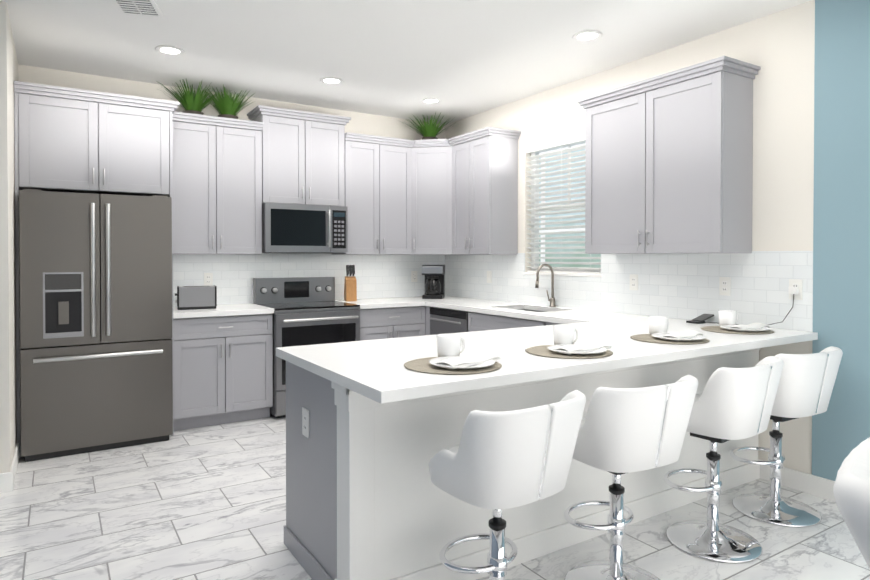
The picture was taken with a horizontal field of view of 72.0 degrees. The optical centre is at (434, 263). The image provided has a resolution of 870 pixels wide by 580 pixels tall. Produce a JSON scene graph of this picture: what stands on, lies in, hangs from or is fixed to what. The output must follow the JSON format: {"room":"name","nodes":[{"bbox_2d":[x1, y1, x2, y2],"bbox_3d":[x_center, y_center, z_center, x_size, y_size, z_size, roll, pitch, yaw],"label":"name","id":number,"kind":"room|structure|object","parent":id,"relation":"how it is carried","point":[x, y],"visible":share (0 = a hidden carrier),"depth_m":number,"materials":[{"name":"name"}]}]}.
{"room":"kitchen","nodes":[
{"label":"kitchen","id":0,"kind":"room"},
{"bbox_2d":[0,1,18,472],"bbox_3d":[-2.974,-0.095,3.828,0.470,2.780,1.300,0,1,-32],"label":"wall","id":1,"kind":"structure","parent":0,"point":[9,72],"depth_m":3.41,"materials":[{"name":"paint"}]},
{"bbox_2d":[1,443,18,492],"bbox_3d":[-2.596,1.241,3.672,0.044,0.110,0.634,0,1,-32],"label":"baseboard","id":2,"kind":"structure","parent":1,"relation":"attached to","point":[8,478],"depth_m":3.41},
{"bbox_2d":[18,64,444,139],"bbox_3d":[-1.614,-0.115,5.541,4.600,2.780,0.140,0,1,-32],"label":"wall","id":3,"kind":"structure","parent":0,"point":[374,125],"depth_m":5.16,"materials":[{"name":"paint"}]},
{"bbox_2d":[172,111,263,253],"bbox_3d":[-1.881,-0.642,5.060,0.760,1.125,0.373,0,1,-32],"label":"upper cabinet","id":4,"kind":"object","parent":3,"relation":"attached to","point":[217,185],"visible":0.92,"depth_m":4.94,"materials":[{"name":"grey paint"}]},
{"bbox_2d":[156,80,231,114],"bbox_3d":[-1.974,-1.343,4.929,0.583,0.279,0.431,0,1,-32],"label":"plant","id":5,"kind":"object","parent":4,"relation":"on","point":[191,102],"visible":0.88,"depth_m":4.90,"materials":[{"name":"green plant"}]},
{"bbox_2d":[205,85,252,118],"bbox_3d":[-1.746,-1.339,5.064,0.459,0.268,0.446,0,1,-32],"label":"plant","id":6,"kind":"object","parent":4,"relation":"on","point":[227,106],"visible":0.92,"depth_m":5.04,"materials":[{"name":"green plant"}]},
{"bbox_2d":[247,105,350,205],"bbox_3d":[-1.235,-0.939,5.466,0.856,0.820,0.373,0,1,-32],"label":"upper cabinet","id":7,"kind":"object","parent":3,"relation":"attached to","point":[303,157],"visible":0.96,"depth_m":5.33,"materials":[{"name":"grey paint"}]},
{"bbox_2d":[262,202,347,252],"bbox_3d":[-1.216,-0.309,5.443,0.758,0.429,0.441,0,1,-32],"label":"microwave","id":8,"kind":"object","parent":7,"relation":"attached to","point":[296,228],"visible":0.98,"depth_m":5.27,"materials":[{"name":"silver metal"}]},
{"bbox_2d":[173,253,444,306],"bbox_3d":[-1.099,0.150,5.783,2.850,0.498,0.008,0,1,-32],"label":"backsplash","id":9,"kind":"structure","parent":3,"relation":"attached to","point":[377,276],"depth_m":5.68,"materials":[{"name":"tile"}]},
{"bbox_2d":[204,273,212,285],"bbox_3d":[-1.976,0.139,5.218,0.072,0.116,0.008,0,1,-32],"label":"electrical outlet","id":10,"kind":"object","parent":9,"relation":"attached to","point":[208,279],"visible":0.96,"depth_m":5.22,"materials":[{"name":"plastic"}]},
{"bbox_2d":[411,271,416,281],"bbox_3d":[-0.218,0.137,6.330,0.072,0.116,0.008,0,1,-32],"label":"electrical outlet","id":11,"kind":"object","parent":9,"relation":"attached to","point":[413,276],"visible":1,"depth_m":6.33,"materials":[{"name":"plastic"}]},
{"bbox_2d":[332,132,413,254],"bbox_3d":[-0.607,-0.651,5.867,0.718,1.125,0.373,0,1,-32],"label":"upper cabinet","id":12,"kind":"object","parent":3,"relation":"attached to","point":[378,186],"visible":0.94,"depth_m":5.74,"materials":[{"name":"grey paint"}]},
{"bbox_2d":[411,139,452,254],"bbox_3d":[0.017,-0.654,6.115,0.619,1.125,0.619,0,1,-32],"label":"upper cabinet","id":13,"kind":"object","parent":3,"relation":"attached to","point":[431,196],"visible":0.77,"depth_m":5.90,"materials":[{"name":"grey paint"}]},
{"bbox_2d":[399,113,456,139],"bbox_3d":[-0.041,-1.345,6.033,0.633,0.257,0.615,0,1,-32],"label":"plant","id":14,"kind":"object","parent":13,"relation":"on","point":[431,130],"visible":0.94,"depth_m":5.97,"materials":[{"name":"green plant"}]},
{"bbox_2d":[0,0,810,124],"bbox_3d":[0.563,-1.516,2.086,4.600,0.100,8.400,0,1,-32],"label":"ceiling","id":15,"kind":"structure","parent":0,"point":[402,59],"depth_m":4.05,"materials":[{"name":"paint"}]},
{"bbox_2d":[112,0,163,17],"bbox_3d":[-1.700,-1.471,3.400,0.230,0.017,0.330,0,1,-12],"label":"ceiling vent","id":16,"kind":"object","parent":15,"relation":"in","point":[148,8],"visible":0.98,"depth_m":3.44,"materials":[{"name":"white metal"}]},
{"bbox_2d":[155,45,184,55],"bbox_3d":[-1.846,-1.484,4.171,0.192,0.009,0.192,0,1,-32],"label":"recessed light","id":17,"kind":"object","parent":15,"relation":"in","point":[169,50],"visible":0.98,"depth_m":4.17,"materials":[{"name":"white"}]},
{"bbox_2d":[320,77,343,84],"bbox_3d":[-0.844,-1.492,4.888,0.192,0.009,0.192,0,1,-32],"label":"recessed light","id":18,"kind":"object","parent":15,"relation":"in","point":[331,80],"visible":0.96,"depth_m":4.88,"materials":[{"name":"white"}]},
{"bbox_2d":[421,98,440,103],"bbox_3d":[-0.036,-1.499,5.519,0.192,0.009,0.192,0,1,-32],"label":"recessed light","id":19,"kind":"object","parent":15,"relation":"in","point":[431,100],"visible":0.98,"depth_m":5.51,"materials":[{"name":"white"}]},
{"bbox_2d":[572,30,601,41],"bbox_3d":[0.991,-1.481,3.896,0.192,0.009,0.192,0,1,-32],"label":"recessed light","id":20,"kind":"object","parent":15,"relation":"in","point":[586,35],"visible":0.98,"depth_m":3.89,"materials":[{"name":"white"}]},
{"bbox_2d":[0,414,869,579],"bbox_3d":[0.563,1.364,2.118,4.600,0.100,8.400,0,1,-32],"label":"floor","id":21,"kind":"structure","parent":0,"point":[204,503],"depth_m":2.97,"materials":[{"name":"tile"}]},
{"bbox_2d":[19,189,172,461],"bbox_3d":[-2.478,0.397,4.396,0.908,1.782,0.820,0,1,-32],"label":"fridge","id":22,"kind":"object","parent":21,"relation":"on","point":[96,322],"visible":1,"depth_m":4.07,"materials":[{"name":"silver metal"}]},
{"bbox_2d":[14,81,179,457],"bbox_3d":[-2.505,0.045,4.477,1.009,2.485,0.703,0,1,-32],"label":"cabinet","id":23,"kind":"object","parent":21,"relation":"on","point":[73,140],"visible":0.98,"depth_m":4.17,"materials":[{"name":"grey paint"}]},
{"bbox_2d":[173,314,272,430],"bbox_3d":[-1.804,0.846,4.955,0.760,0.872,0.641,0,1,-32],"label":"base cabinet","id":24,"kind":"object","parent":21,"relation":"on","point":[223,369],"visible":0.96,"depth_m":4.71,"materials":[{"name":"grey paint"}]},
{"bbox_2d":[173,303,273,318],"bbox_3d":[-1.806,0.387,4.954,0.764,0.040,0.636,0,1,-32],"label":"countertop","id":25,"kind":"structure","parent":24,"relation":"on","point":[229,309],"depth_m":4.75,"materials":[{"name":"white stone"}]},
{"bbox_2d":[175,285,216,309],"bbox_3d":[-1.957,0.276,4.892,0.312,0.182,0.170,0,1,-24],"label":"toaster","id":26,"kind":"object","parent":25,"relation":"on","point":[196,297],"visible":1,"depth_m":4.82,"materials":[{"name":"silver metal"}]},
{"bbox_2d":[253,277,359,417],"bbox_3d":[-1.133,0.705,5.324,0.758,1.145,0.717,0,1,-32],"label":"range","id":27,"kind":"object","parent":21,"relation":"on","point":[309,311],"visible":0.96,"depth_m":5.14,"materials":[{"name":"silver metal"}]},
{"bbox_2d":[284,361,336,579],"bbox_3d":[0.594,0.865,3.257,2.700,0.872,0.600,0,1,-32],"label":"base cabinet","id":28,"kind":"object","parent":21,"relation":"on","point":[310,534],"visible":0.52,"depth_m":2.50,"materials":[{"name":"grey paint"}]},
{"bbox_2d":[302,407,309,437],"bbox_3d":[-0.552,0.679,2.553,0.008,0.116,0.072,0,1,-32],"label":"electrical outlet","id":29,"kind":"object","parent":28,"relation":"attached to","point":[305,422],"visible":1,"depth_m":2.55,"materials":[{"name":"plastic"}]},
{"bbox_2d":[276,320,752,403],"bbox_3d":[0.417,0.410,2.887,2.069,0.040,1.072,0,1,-32],"label":"countertop","id":30,"kind":"structure","parent":28,"relation":"on","point":[376,370],"depth_m":2.56,"materials":[{"name":"white stone"}]},
{"bbox_2d":[404,334,501,374],"bbox_3d":[0.069,0.345,2.327,0.380,0.100,0.380,0,1,-32],"label":"place setting","id":31,"kind":"object","parent":30,"relation":"on","point":[449,360],"visible":1,"depth_m":2.30,"materials":[{"name":"white ceramic"}]},
{"bbox_2d":[525,325,612,358],"bbox_3d":[0.593,0.342,2.658,0.379,0.100,0.379,0,1,-32],"label":"place setting","id":32,"kind":"object","parent":30,"relation":"on","point":[564,346],"visible":1,"depth_m":2.63,"materials":[{"name":"white ceramic"}]},
{"bbox_2d":[630,316,709,343],"bbox_3d":[1.199,0.337,3.066,0.379,0.100,0.379,0,1,-32],"label":"place setting","id":33,"kind":"object","parent":30,"relation":"on","point":[658,327],"visible":1,"depth_m":3.06,"materials":[{"name":"white ceramic"}]},
{"bbox_2d":[359,306,430,340],"bbox_3d":[-0.508,0.837,5.748,0.740,0.872,0.688,0,1,-32],"label":"base cabinet","id":34,"kind":"object","parent":21,"relation":"on","point":[387,323],"visible":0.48,"depth_m":5.40,"materials":[{"name":"grey paint"}]},
{"bbox_2d":[335,297,420,308],"bbox_3d":[-0.558,0.378,5.744,0.662,0.040,0.638,0,1,-32],"label":"countertop","id":35,"kind":"structure","parent":34,"relation":"on","point":[399,301],"depth_m":5.57,"materials":[{"name":"white stone"}]},
{"bbox_2d":[344,265,356,300],"bbox_3d":[-0.813,0.185,5.740,0.100,0.345,0.154,0,1,-17],"label":"knife block","id":36,"kind":"object","parent":35,"relation":"on","point":[350,288],"visible":1,"depth_m":5.68,"materials":[{"name":"brown wood"}]},
{"bbox_2d":[430,307,468,334],"bbox_3d":[0.357,0.841,5.527,0.654,0.869,0.600,0,1,-32],"label":"dishwasher","id":37,"kind":"object","parent":21,"relation":"on","point":[444,321],"visible":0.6,"depth_m":5.36,"materials":[{"name":"silver metal"}]},
{"bbox_2d":[468,324,531,331],"bbox_3d":[0.794,0.933,4.887,0.618,0.700,0.940,0,1,-32],"label":"base cabinet","id":38,"kind":"object","parent":21,"relation":"on","point":[513,325],"depth_m":4.78,"materials":[{"name":"grey paint"}]},
{"bbox_2d":[413,296,817,348],"bbox_3d":[0.845,0.467,4.767,0.662,0.195,3.791,0,1,-32],"label":"countertop","id":39,"kind":"structure","parent":38,"relation":"on","point":[501,308],"depth_m":4.39,"materials":[{"name":"white stone"}]},
{"bbox_2d":[421,265,444,298],"bbox_3d":[-0.017,0.183,6.093,0.214,0.340,0.293,0,1,8],"label":"coffee maker","id":40,"kind":"object","parent":39,"relation":"on","point":[434,281],"visible":1,"depth_m":6.01,"materials":[{"name":"black plastic"}]},
{"bbox_2d":[535,264,555,306],"bbox_3d":[0.917,0.182,5.031,0.221,0.365,0.096,0,1,-32],"label":"faucet","id":41,"kind":"object","parent":39,"relation":"on","point":[552,301],"visible":1,"depth_m":5.04,"materials":[{"name":"silver metal"}]},
{"bbox_2d":[700,310,773,333],"bbox_3d":[1.732,0.333,3.439,0.380,0.100,0.380,0,1,-32],"label":"place setting","id":42,"kind":"object","parent":39,"relation":"on","point":[728,319],"visible":1,"depth_m":3.43,"materials":[{"name":"white ceramic"}]},
{"bbox_2d":[686,287,798,324],"bbox_3d":[1.854,0.256,3.634,0.197,0.249,0.600,0,1,-32],"label":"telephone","id":43,"kind":"object","parent":39,"relation":"on","point":[702,318],"visible":0.83,"depth_m":3.79,"materials":[{"name":"black plastic"}]},
{"bbox_2d":[429,390,585,579],"bbox_3d":[0.236,0.879,2.086,0.494,0.870,0.481,0,1,-32],"label":"bar stool","id":44,"kind":"object","parent":21,"relation":"on","point":[496,462],"visible":1,"depth_m":1.89,"materials":[{"name":"white leather"}]},
{"bbox_2d":[564,375,697,579],"bbox_3d":[0.732,0.876,2.388,0.494,0.870,0.481,0,1,-32],"label":"bar stool","id":45,"kind":"object","parent":21,"relation":"on","point":[624,430],"visible":0.96,"depth_m":2.21,"materials":[{"name":"white leather"}]},
{"bbox_2d":[664,356,783,562],"bbox_3d":[1.329,0.871,2.800,0.492,0.870,0.483,0,1,-32],"label":"bar stool","id":46,"kind":"object","parent":21,"relation":"on","point":[733,404],"visible":0.94,"depth_m":2.65,"materials":[{"name":"white leather"}]},
{"bbox_2d":[730,346,842,526],"bbox_3d":[1.802,0.867,3.138,0.494,0.870,0.479,0,1,-32],"label":"bar stool","id":47,"kind":"object","parent":21,"relation":"on","point":[806,385],"visible":0.85,"depth_m":3.00,"materials":[{"name":"white leather"}]},
{"bbox_2d":[833,437,869,568],"bbox_3d":[0.953,0.817,0.743,0.484,1.027,0.741,-1,1,-44],"label":"dining chair","id":48,"kind":"object","parent":21,"relation":"on","point":[851,488],"visible":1,"depth_m":0.83,"materials":[{"name":"white leather"}]},
{"bbox_2d":[337,350,758,579],"bbox_3d":[0.793,0.868,2.956,2.690,0.873,0.118,0,1,-32],"label":"wall","id":49,"kind":"structure","parent":0,"point":[422,520],"depth_m":2.44,"materials":[{"name":"white paint"}]},
{"bbox_2d":[331,348,759,579],"bbox_3d":[0.787,0.868,2.935,2.702,0.873,0.146,0,1,-32],"label":"trim","id":50,"kind":"structure","parent":49,"relation":"attached to","point":[360,408],"depth_m":2.41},
{"bbox_2d":[445,0,869,480],"bbox_3d":[2.363,-0.087,3.124,0.145,2.780,8.200,0,1,-32],"label":"wall","id":51,"kind":"structure","parent":0,"point":[778,48],"depth_m":3.38,"materials":[{"name":"paint"}]},
{"bbox_2d":[448,127,520,254],"bbox_3d":[0.456,-0.648,5.652,0.373,1.125,0.653,0,1,-32],"label":"upper cabinet","id":52,"kind":"object","parent":51,"relation":"attached to","point":[484,191],"visible":1,"depth_m":5.47,"materials":[{"name":"grey paint"}]},
{"bbox_2d":[523,142,601,276],"bbox_3d":[1.109,-0.473,5.083,0.145,1.152,0.930,0,1,-32],"label":"window","id":53,"kind":"structure","parent":51,"relation":"in","point":[537,255],"depth_m":5.30,"materials":[{"name":"plastic"}]},
{"bbox_2d":[526,134,600,273],"bbox_3d":[1.089,-0.484,5.070,0.056,1.126,0.892,0,1,-32],"label":"window blinds","id":54,"kind":"object","parent":53,"relation":"attached to","point":[561,143],"visible":0.67,"depth_m":5.11,"materials":[{"name":"white plastic"}]},
{"bbox_2d":[445,251,812,331],"bbox_3d":[1.118,0.159,4.960,0.008,0.498,3.770,0,1,-32],"label":"backsplash","id":55,"kind":"structure","parent":51,"relation":"attached to","point":[681,286],"depth_m":4.16,"materials":[{"name":"tile"}]},
{"bbox_2d":[487,271,491,282],"bbox_3d":[0.530,0.132,5.871,0.010,0.116,0.072,0,1,-32],"label":"electrical outlet","id":56,"kind":"object","parent":55,"relation":"attached to","point":[489,276],"visible":1,"depth_m":5.86,"materials":[{"name":"plastic"}]},
{"bbox_2d":[630,274,637,289],"bbox_3d":[1.462,0.138,4.402,0.008,0.116,0.072,0,1,-32],"label":"electrical outlet","id":57,"kind":"object","parent":55,"relation":"attached to","point":[633,281],"visible":1,"depth_m":4.40,"materials":[{"name":"plastic"}]},
{"bbox_2d":[719,277,730,295],"bbox_3d":[1.842,0.145,3.802,0.008,0.116,0.072,0,1,-32],"label":"electrical outlet","id":58,"kind":"object","parent":55,"relation":"attached to","point":[725,286],"visible":1,"depth_m":3.80,"materials":[{"name":"plastic"}]},
{"bbox_2d":[789,279,802,299],"bbox_3d":[2.072,0.149,3.439,0.008,0.116,0.072,0,1,-32],"label":"electrical outlet","id":59,"kind":"object","parent":55,"relation":"attached to","point":[796,283],"visible":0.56,"depth_m":3.43,"materials":[{"name":"plastic"}]},
{"bbox_2d":[576,56,760,253],"bbox_3d":[1.500,-0.630,4.003,0.373,1.125,1.150,0,1,-32],"label":"upper cabinet","id":60,"kind":"object","parent":51,"relation":"attached to","point":[668,162],"visible":1,"depth_m":3.75,"materials":[{"name":"grey paint"}]},
{"bbox_2d":[760,460,835,501],"bbox_3d":[3.224,1.264,1.630,0.014,0.110,4.730,0,1,-32],"label":"baseboard","id":61,"kind":"structure","parent":51,"relation":"attached to","point":[821,487],"depth_m":3.40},
{"label":"outside","id":62,"kind":"structure","parent":0,"visible":0},
{"bbox_2d":[539,143,600,267],"bbox_3d":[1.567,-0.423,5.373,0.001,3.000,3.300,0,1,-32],"label":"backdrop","id":63,"kind":"structure","parent":62,"point":[566,250],"depth_m":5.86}
]}

